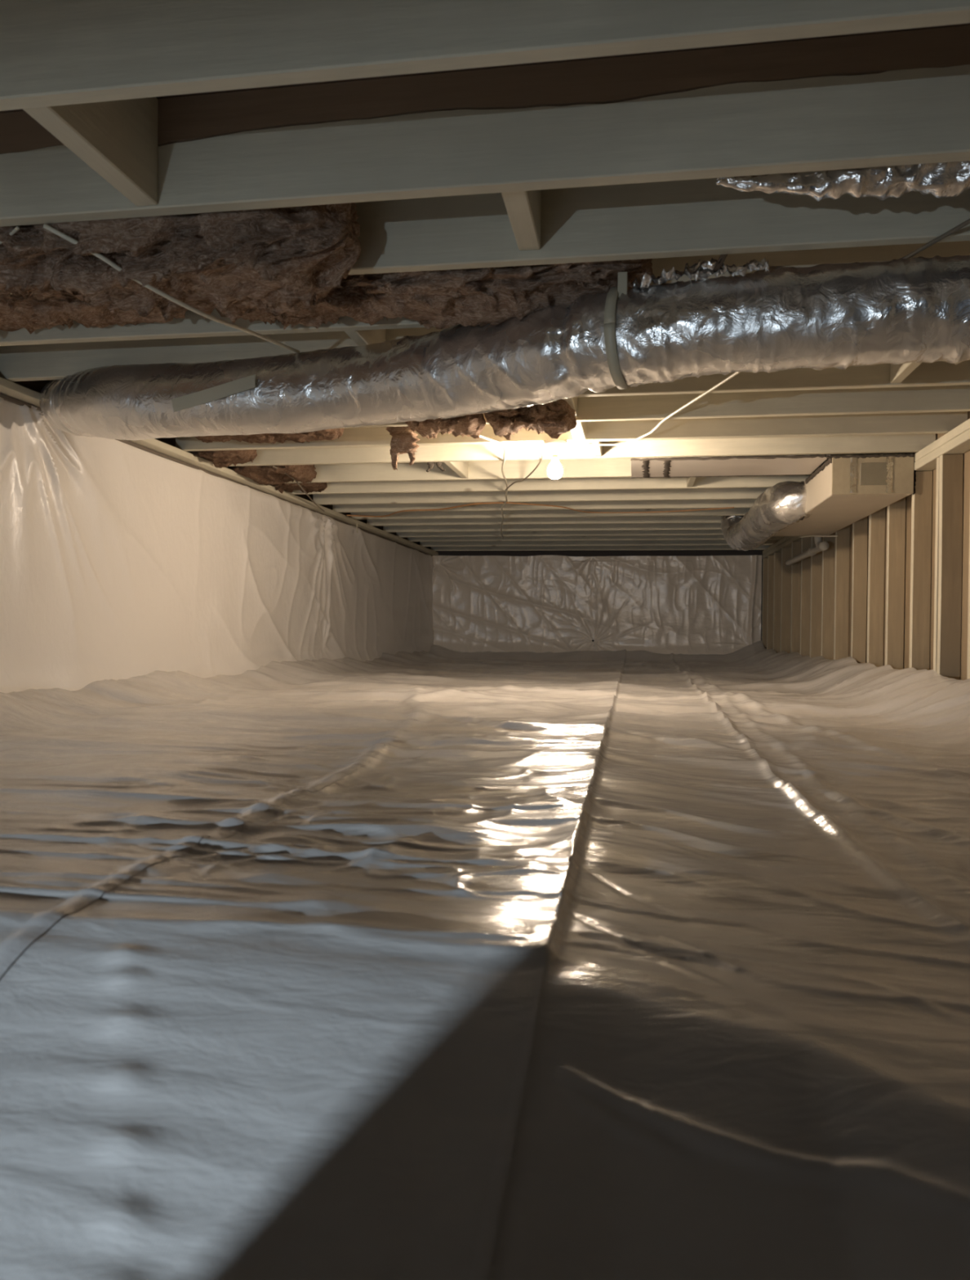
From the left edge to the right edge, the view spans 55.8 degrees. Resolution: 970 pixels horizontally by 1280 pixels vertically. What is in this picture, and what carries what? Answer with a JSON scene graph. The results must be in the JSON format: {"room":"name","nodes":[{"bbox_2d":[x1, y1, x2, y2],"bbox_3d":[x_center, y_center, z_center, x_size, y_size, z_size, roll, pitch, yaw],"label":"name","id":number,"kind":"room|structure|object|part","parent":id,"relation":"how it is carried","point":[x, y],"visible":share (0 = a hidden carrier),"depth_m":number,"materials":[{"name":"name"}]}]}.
{"room":"building cavity","nodes":[
{"label":"building cavity","id":0,"kind":"room"},
{"bbox_2d":[0,377,438,693],"bbox_3d":[-1.568,-0.226,5.493,0.330,1.984,11.130,1,1,9],"label":"wall","id":1,"kind":"structure","parent":0,"point":[120,559],"depth_m":4.67,"materials":[{"name":"plastic sheeting"},{"name":"wood"}]},
{"bbox_3d":[-1.502,-0.969,5.729,0.247,0.033,10.230,1,1,9],"label":"sill plate","id":2,"kind":"part","parent":1,"relation":"part of","materials":[{"name":"white plastic"}]},
{"bbox_2d":[0,640,969,1279],"bbox_3d":[0.286,0.385,4.913,3.993,0.715,11.580,1,1,9],"label":"floor","id":3,"kind":"structure","parent":0,"point":[439,963],"depth_m":0.94,"materials":[{"name":"plastic sheeting"}]},
{"bbox_2d":[0,0,969,551],"bbox_3d":[0.229,-1.083,4.580,4.113,0.256,12.330,1,1,9],"label":"ceiling","id":4,"kind":"structure","parent":0,"point":[460,134],"depth_m":1.93,"materials":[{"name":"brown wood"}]},
{"bbox_2d":[0,226,19,244],"bbox_3d":[-1.134,-0.922,2.135,0.172,0.044,0.024,1,1,29],"label":"electrical cable","id":5,"kind":"object","parent":4,"relation":"attached to","point":[16,228],"visible":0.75,"depth_m":2.10,"materials":[{"name":"white plastic"}]},
{"bbox_2d":[0,293,186,333],"bbox_3d":[-1.331,-1.048,2.718,0.988,0.220,0.405,1,1,9],"label":"insulation batt","id":6,"kind":"object","parent":4,"relation":"attached to","point":[31,313],"visible":0.25,"depth_m":2.73,"materials":[{"name":"fabric"}]},
{"bbox_2d":[43,223,299,352],"bbox_3d":[-0.721,-0.878,2.494,0.187,0.128,1.008,1,1,23],"label":"electrical cable","id":7,"kind":"object","parent":4,"relation":"attached to","point":[46,226],"visible":0.97,"depth_m":2.23,"materials":[{"name":"white plastic"}]},
{"bbox_2d":[0,202,361,323],"bbox_3d":[-1.093,-0.985,2.286,1.595,0.337,0.381,1,1,9],"label":"insulation batt","id":8,"kind":"object","parent":4,"relation":"attached to","point":[275,262],"visible":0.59,"depth_m":2.12,"materials":[{"name":"fabric"}]},
{"bbox_2d":[190,449,257,468],"bbox_3d":[-1.397,-1.045,4.921,0.310,0.212,0.391,1,1,9],"label":"insulation batt","id":9,"kind":"object","parent":4,"relation":"attached to","point":[220,459],"visible":0.42,"depth_m":4.86,"materials":[{"name":"fabric"}]},
{"bbox_2d":[195,427,344,444],"bbox_3d":[-1.084,-1.041,4.425,0.821,0.179,0.390,1,1,9],"label":"insulation batt","id":10,"kind":"object","parent":4,"relation":"attached to","point":[331,434],"visible":0.24,"depth_m":4.46,"materials":[{"name":"fabric"}]},
{"bbox_2d":[230,464,316,485],"bbox_3d":[-1.254,-1.048,5.425,0.431,0.217,0.574,1,1,9],"label":"insulation batt","id":11,"kind":"object","parent":4,"relation":"attached to","point":[266,475],"visible":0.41,"depth_m":5.38,"materials":[{"name":"fabric"}]},
{"bbox_2d":[272,465,324,511],"bbox_3d":[-1.179,-0.964,5.956,0.046,0.049,1.643,1,1,0],"label":"electrical cable","id":12,"kind":"object","parent":4,"relation":"attached to","point":[297,482],"visible":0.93,"depth_m":5.91,"materials":[{"name":"plastic"}]},
{"bbox_2d":[273,482,327,493],"bbox_3d":[-1.210,-1.056,5.960,0.344,0.201,0.429,1,1,9],"label":"insulation batt","id":13,"kind":"object","parent":4,"relation":"attached to","point":[308,487],"visible":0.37,"depth_m":5.93,"materials":[{"name":"fabric"}]},
{"bbox_2d":[385,426,419,471],"bbox_3d":[-0.372,-0.895,4.166,0.193,0.239,0.112,1,1,9],"label":"insulation batt","id":14,"kind":"object","parent":4,"relation":"hanging from","point":[403,440],"visible":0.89,"depth_m":4.16,"materials":[{"name":"brown fabric"}]},
{"bbox_2d":[346,502,507,517],"bbox_3d":[-0.447,-0.977,6.903,1.494,0.020,0.170,1,1,35],"label":"electrical cable","id":15,"kind":"object","parent":4,"relation":"attached to","point":[483,503],"visible":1,"depth_m":6.86,"materials":[{"name":"plastic"}]},
{"bbox_2d":[426,462,445,471],"bbox_3d":[-0.274,-0.948,4.976,0.122,0.070,0.020,1,1,9],"label":"scrap","id":16,"kind":"object","parent":4,"relation":"hanging from","point":[431,464],"visible":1,"depth_m":4.97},
{"bbox_2d":[237,258,653,329],"bbox_3d":[-0.202,-0.992,2.534,1.315,0.245,0.390,1,1,9],"label":"insulation batt","id":17,"kind":"object","parent":4,"relation":"attached to","point":[481,296],"visible":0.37,"depth_m":2.44,"materials":[{"name":"fabric"}]},
{"bbox_2d":[404,413,485,439],"bbox_3d":[-0.182,-0.966,3.850,0.369,0.203,0.368,1,1,9],"label":"insulation batt","id":18,"kind":"object","parent":4,"relation":"attached to","point":[472,425],"visible":0.33,"depth_m":3.82,"materials":[{"name":"fabric"}]},
{"bbox_2d":[479,435,507,446],"bbox_3d":[-0.112,-0.946,4.086,0.020,0.016,0.890,1,1,29],"label":"electrical cable","id":19,"kind":"object","parent":4,"relation":"attached to","point":[480,436],"visible":0.27,"depth_m":4.35,"materials":[{"name":"white plastic"}]},
{"bbox_2d":[500,444,507,538],"bbox_3d":[0.137,-0.969,6.730,0.057,0.028,4.508,1,1,1],"label":"electrical cable","id":20,"kind":"object","parent":4,"relation":"attached to","point":[504,446],"visible":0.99,"depth_m":5.58,"materials":[{"name":"white plastic"}]},
{"bbox_2d":[39,254,969,440],"bbox_3d":[-0.069,-0.846,2.743,3.780,0.344,0.456,1,1,25],"label":"flexible duct","id":21,"kind":"object","parent":4,"relation":"hanging from","point":[900,311],"visible":1,"depth_m":2.42,"materials":[{"name":"silver metal"}]},
{"bbox_2d":[505,444,543,490],"bbox_3d":[0.233,-0.945,5.134,0.063,0.032,1.359,1,1,-6],"label":"electrical cable","id":22,"kind":"object","parent":4,"relation":"attached to","point":[539,463],"visible":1,"depth_m":5.04,"materials":[{"name":"white plastic"}]},
{"bbox_2d":[484,399,576,439],"bbox_3d":[0.186,-0.960,3.793,0.387,0.246,0.378,1,1,9],"label":"insulation batt","id":23,"kind":"object","parent":4,"relation":"attached to","point":[556,418],"visible":0.52,"depth_m":3.68,"materials":[{"name":"fabric"}]},
{"bbox_2d":[543,440,566,479],"bbox_3d":[0.338,-0.863,4.410,0.110,0.179,0.110,1,1,9],"label":"ceiling lamp","id":24,"kind":"object","parent":4,"relation":"attached to","point":[554,471],"visible":1,"depth_m":4.38,"materials":[{"name":"glass"}]},
{"bbox_3d":[0.337,-0.826,4.410,0.075,0.105,0.075,1,1,9],"label":"bulb","id":25,"kind":"part","parent":24,"relation":"part of","materials":[{"name":"white glass"}]},
{"bbox_2d":[507,502,733,513],"bbox_3d":[0.962,-0.961,6.731,1.638,0.016,0.411,1,1,-4],"label":"electrical cable","id":26,"kind":"object","parent":4,"relation":"attached to","point":[508,502],"visible":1,"depth_m":6.75,"materials":[{"name":"plastic"}]},
{"bbox_2d":[573,372,739,445],"bbox_3d":[0.787,-0.932,3.658,0.242,0.020,1.665,0,1,-17],"label":"electrical cable","id":27,"kind":"object","parent":4,"relation":"attached to","point":[734,374],"visible":0.85,"depth_m":3.84,"materials":[{"name":"white plastic"}]},
{"bbox_2d":[713,253,727,271],"bbox_3d":[0.573,-0.922,2.216,0.044,0.058,0.012,1,1,37],"label":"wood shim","id":28,"kind":"object","parent":4,"relation":"hanging from","point":[722,256],"visible":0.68,"depth_m":2.21,"materials":[{"name":"brown wood"}]},
{"bbox_2d":[631,454,830,478],"bbox_3d":[1.304,-0.942,5.004,1.000,0.019,0.576,1,1,9],"label":"panel","id":29,"kind":"object","parent":4,"relation":"attached to","point":[765,465],"visible":1,"depth_m":4.96,"materials":[{"name":"beige wood"}]},
{"bbox_2d":[715,160,969,201],"bbox_3d":[1.021,-0.945,1.816,1.104,0.123,0.103,1,1,6],"label":"flexible duct","id":30,"kind":"object","parent":4,"relation":"attached to","point":[950,179],"visible":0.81,"depth_m":1.82,"materials":[{"name":"silver metal"}]},
{"bbox_2d":[773,452,915,536],"bbox_3d":[2.112,-0.843,5.622,0.430,0.213,2.064,1,1,9],"label":"box","id":31,"kind":"object","parent":4,"relation":"hanging from","point":[845,490],"visible":1,"depth_m":4.69,"materials":[{"name":"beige metal"}]},
{"bbox_2d":[720,480,811,551],"bbox_3d":[1.893,-0.857,6.412,0.298,0.403,2.124,1,1,5],"label":"duct","id":32,"kind":"object","parent":31,"relation":"attached to","point":[783,504],"visible":0.97,"depth_m":5.61,"materials":[{"name":"silver metal"}]},
{"bbox_2d":[800,534,837,537],"bbox_3d":[2.330,-0.727,6.424,0.034,0.040,0.390,0,1,-19],"label":"electrical cable","id":33,"kind":"object","parent":31,"relation":"attached to","point":[812,535],"visible":1,"depth_m":6.40,"materials":[{"name":"grey plastic"}]},
{"bbox_2d":[902,218,969,258],"bbox_3d":[1.045,-0.920,2.073,0.016,0.017,0.704,0,1,-13],"label":"electrical cable","id":34,"kind":"object","parent":4,"relation":"attached to","point":[966,222],"visible":0.46,"depth_m":2.09,"materials":[{"name":"white plastic"}]},
{"bbox_2d":[417,541,763,654],"bbox_3d":[1.195,-0.352,10.513,4.103,1.790,0.321,1,1,9],"label":"wall","id":35,"kind":"structure","parent":0,"point":[660,602],"depth_m":10.44,"materials":[{"name":"plastic sheeting"}]},
{"bbox_2d":[761,411,969,679],"bbox_3d":[2.251,-0.182,4.862,0.134,1.990,11.130,1,1,9],"label":"wall","id":36,"kind":"structure","parent":0,"point":[892,588],"depth_m":5.04,"materials":[{"name":"brown wood"}]},
{"bbox_2d":[785,537,828,565],"bbox_3d":[2.549,-0.793,7.321,0.076,0.295,1.570,1,1,9],"label":"drain pipe","id":37,"kind":"object","parent":36,"relation":"attached to","point":[820,546],"visible":0.71,"depth_m":6.91,"materials":[{"name":"plastic"}]},
{"bbox_3d":[2.268,-0.873,5.030,0.091,0.044,10.280,1,1,9],"label":"plate","id":38,"kind":"part","parent":36,"relation":"part of","materials":[{"name":"beige wood"}]},
{"bbox_3d":[2.269,-0.917,5.030,0.091,0.044,10.280,1,1,9],"label":"plate","id":39,"kind":"part","parent":36,"relation":"part of","materials":[{"name":"beige wood"}]}
]}

